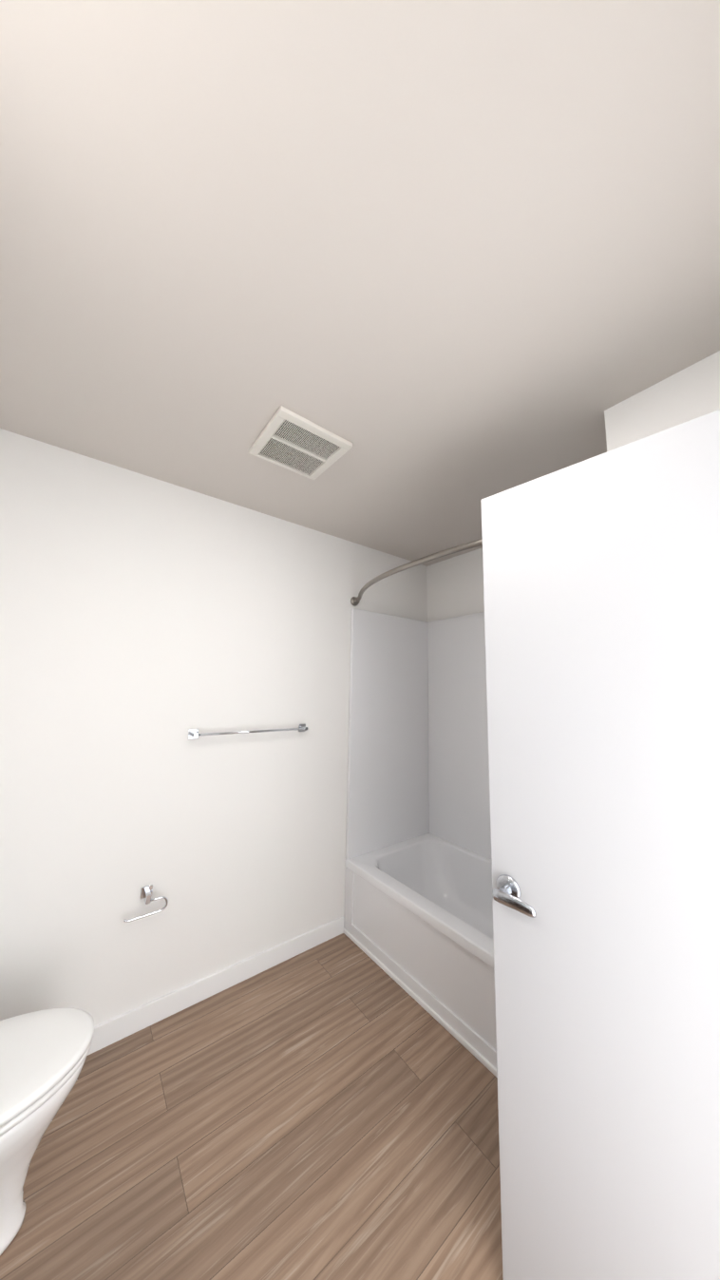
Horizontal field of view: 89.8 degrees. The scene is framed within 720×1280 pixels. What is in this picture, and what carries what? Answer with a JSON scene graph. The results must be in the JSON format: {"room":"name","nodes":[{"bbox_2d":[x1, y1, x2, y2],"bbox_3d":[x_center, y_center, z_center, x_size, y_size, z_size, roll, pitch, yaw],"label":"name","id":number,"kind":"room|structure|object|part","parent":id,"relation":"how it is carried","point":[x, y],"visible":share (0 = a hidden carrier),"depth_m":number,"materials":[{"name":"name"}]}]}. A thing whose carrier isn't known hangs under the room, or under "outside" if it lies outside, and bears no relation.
{"room":"bathroom","nodes":[
{"label":"bathroom","id":0,"kind":"room"},
{"bbox_2d":[0,428,427,1026],"bbox_3d":[-0.611,0.479,1.991,3.010,2.440,0.120,7,-10,-37],"label":"wall","id":1,"kind":"structure","parent":0,"point":[146,622],"depth_m":1.67,"materials":[{"name":"white paint"}]},
{"bbox_2d":[123,884,168,922],"bbox_3d":[-0.922,1.129,1.558,0.164,0.101,0.057,7,-10,-37],"label":"paper holder","id":2,"kind":"object","parent":1,"relation":"attached to","point":[146,891],"visible":1,"depth_m":1.56,"materials":[{"name":"silver metal"}]},
{"bbox_3d":[-0.935,1.103,1.583,0.045,0.045,0.007,7,-10,-37],"label":"plate","id":3,"kind":"part","parent":2,"relation":"part of","materials":[{"name":"silver metal"}]},
{"bbox_3d":[-0.918,1.110,1.559,0.020,0.038,0.050,7,-10,-37],"label":"post","id":4,"kind":"part","parent":2,"relation":"part of","materials":[{"name":"silver metal"}]},
{"bbox_2d":[87,916,343,1055],"bbox_3d":[-0.894,1.602,1.552,2.010,0.088,0.013,7,-10,-37],"label":"baseboard","id":5,"kind":"structure","parent":1,"relation":"attached to","point":[111,1031],"depth_m":1.68,"materials":[{"name":"white wood"}]},
{"bbox_2d":[188,724,307,739],"bbox_3d":[-0.559,0.483,1.915,0.640,0.045,0.061,7,-10,-37],"label":"towel bar","id":6,"kind":"object","parent":1,"relation":"attached to","point":[193,734],"visible":1,"depth_m":1.85,"materials":[{"name":"silver metal"}]},
{"bbox_3d":[-0.811,0.457,1.757,0.045,0.045,0.007,7,-10,-37],"label":"plate","id":7,"kind":"part","parent":6,"relation":"part of","materials":[{"name":"silver metal"}]},
{"bbox_3d":[-0.793,0.454,1.733,0.020,0.020,0.054,7,-10,-37],"label":"post","id":8,"kind":"part","parent":6,"relation":"part of","materials":[{"name":"silver metal"}]},
{"bbox_3d":[-0.340,0.514,2.115,0.045,0.045,0.007,7,-10,-37],"label":"plate","id":9,"kind":"part","parent":6,"relation":"part of","materials":[{"name":"silver metal"}]},
{"bbox_3d":[-0.322,0.511,2.091,0.020,0.020,0.054,7,-10,-37],"label":"post","id":10,"kind":"part","parent":6,"relation":"part of","materials":[{"name":"silver metal"}]},
{"bbox_2d":[350,538,482,606],"bbox_3d":[0.360,-0.346,1.801,0.226,0.070,1.518,7,-10,-37],"label":"shower rod","id":11,"kind":"object","parent":1,"relation":"attached to","point":[354,601],"visible":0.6,"depth_m":1.74,"materials":[{"name":"silver metal"}]},
{"bbox_2d":[0,933,503,1279],"bbox_3d":[0.084,1.626,0.894,3.010,0.100,2.477,7,-10,-37],"label":"floor","id":12,"kind":"structure","parent":0,"point":[328,1110],"depth_m":1.14,"materials":[{"name":"wood"}]},
{"bbox_2d":[0,1007,94,1255],"bbox_3d":[-1.113,1.183,0.872,0.754,0.728,0.394,7,-10,-37],"label":"toilet","id":13,"kind":"object","parent":12,"relation":"on","point":[43,1055],"visible":1,"depth_m":0.96,"materials":[{"name":"white ceramic"}]},
{"bbox_2d":[343,608,497,1077],"bbox_3d":[0.678,0.712,1.921,0.761,2.008,1.514,7,-10,-37],"label":"bathtub","id":14,"kind":"object","parent":12,"relation":"on","point":[418,925],"visible":0.44,"depth_m":2.37,"materials":[{"name":"white plastic"}]},
{"bbox_2d":[0,0,719,566],"bbox_3d":[0.132,-0.891,1.234,3.010,0.100,2.477,7,-10,-37],"label":"ceiling","id":15,"kind":"structure","parent":0,"point":[445,266],"depth_m":0.81,"materials":[{"name":"grey paint"}]},
{"bbox_2d":[248,405,352,479],"bbox_3d":[-0.251,-0.800,1.507,0.320,0.019,0.310,7,-10,-37],"label":"ceiling vent","id":16,"kind":"object","parent":15,"relation":"in","point":[291,440],"visible":1,"depth_m":1.48,"materials":[{"name":"white plastic"}]},
{"bbox_3d":[-0.371,-0.813,1.430,0.035,0.019,0.263,7,-10,-37],"label":"frame","id":17,"kind":"part","parent":16,"relation":"part of","materials":[{"name":"white plastic"}]},
{"bbox_3d":[-0.342,-0.786,1.624,0.320,0.019,0.012,7,-10,-37],"label":"frame","id":18,"kind":"part","parent":16,"relation":"part of","materials":[{"name":"white plastic"}]},
{"bbox_3d":[-0.167,-0.813,1.399,0.320,0.019,0.035,7,-10,-37],"label":"frame","id":19,"kind":"part","parent":16,"relation":"part of","materials":[{"name":"white plastic"}]},
{"bbox_3d":[-0.145,-0.785,1.602,0.035,0.019,0.263,7,-10,-37],"label":"frame","id":20,"kind":"part","parent":16,"relation":"part of","materials":[{"name":"white plastic"}]},
{"bbox_2d":[426,547,484,621],"bbox_3d":[1.252,0.507,1.936,0.120,2.440,2.477,7,-10,-37],"label":"wall","id":21,"kind":"structure","parent":0,"point":[455,586],"depth_m":2.69,"materials":[{"name":"white paint"}]},
{"bbox_2d":[604,350,719,451],"bbox_3d":[1.369,0.393,1.073,0.758,2.440,0.717,7,-10,-37],"label":"wall","id":22,"kind":"structure","parent":0,"point":[689,393],"depth_m":1.15,"materials":[{"name":"white paint"}]},
{"bbox_3d":[1.051,0.458,0.370,0.066,2.110,0.012,7,-10,-37],"label":"door frame","id":23,"kind":"structure","parent":0,"visible":0},
{"bbox_2d":[481,409,719,1279],"bbox_3d":[0.697,0.525,0.695,0.035,2.028,0.914,9,-11,-44],"label":"door","id":24,"kind":"structure","parent":23,"relation":"attached to","point":[601,584],"depth_m":0.81,"materials":[{"name":"white wood"}]},
{"bbox_2d":[496,874,521,898],"bbox_3d":[0.379,0.657,0.944,0.044,0.065,0.065,9,-11,-44],"label":"rose","id":25,"kind":"object","parent":24,"relation":"attached to","point":[506,884],"visible":0.62,"depth_m":0.95,"materials":[{"name":"grey metal"}]},
{"bbox_3d":[0.362,0.655,0.927,0.032,0.023,0.023,9,-11,-44],"label":"door handle","id":26,"kind":"object","parent":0,"visible":0},
{"bbox_2d":[492,888,536,917],"bbox_3d":[0.379,0.651,0.896,0.022,0.034,0.105,8,-10,-40],"label":"lever","id":27,"kind":"object","parent":26,"relation":"attached to","point":[508,900],"visible":1,"depth_m":0.89,"materials":[{"name":"grey metal"}]}
]}

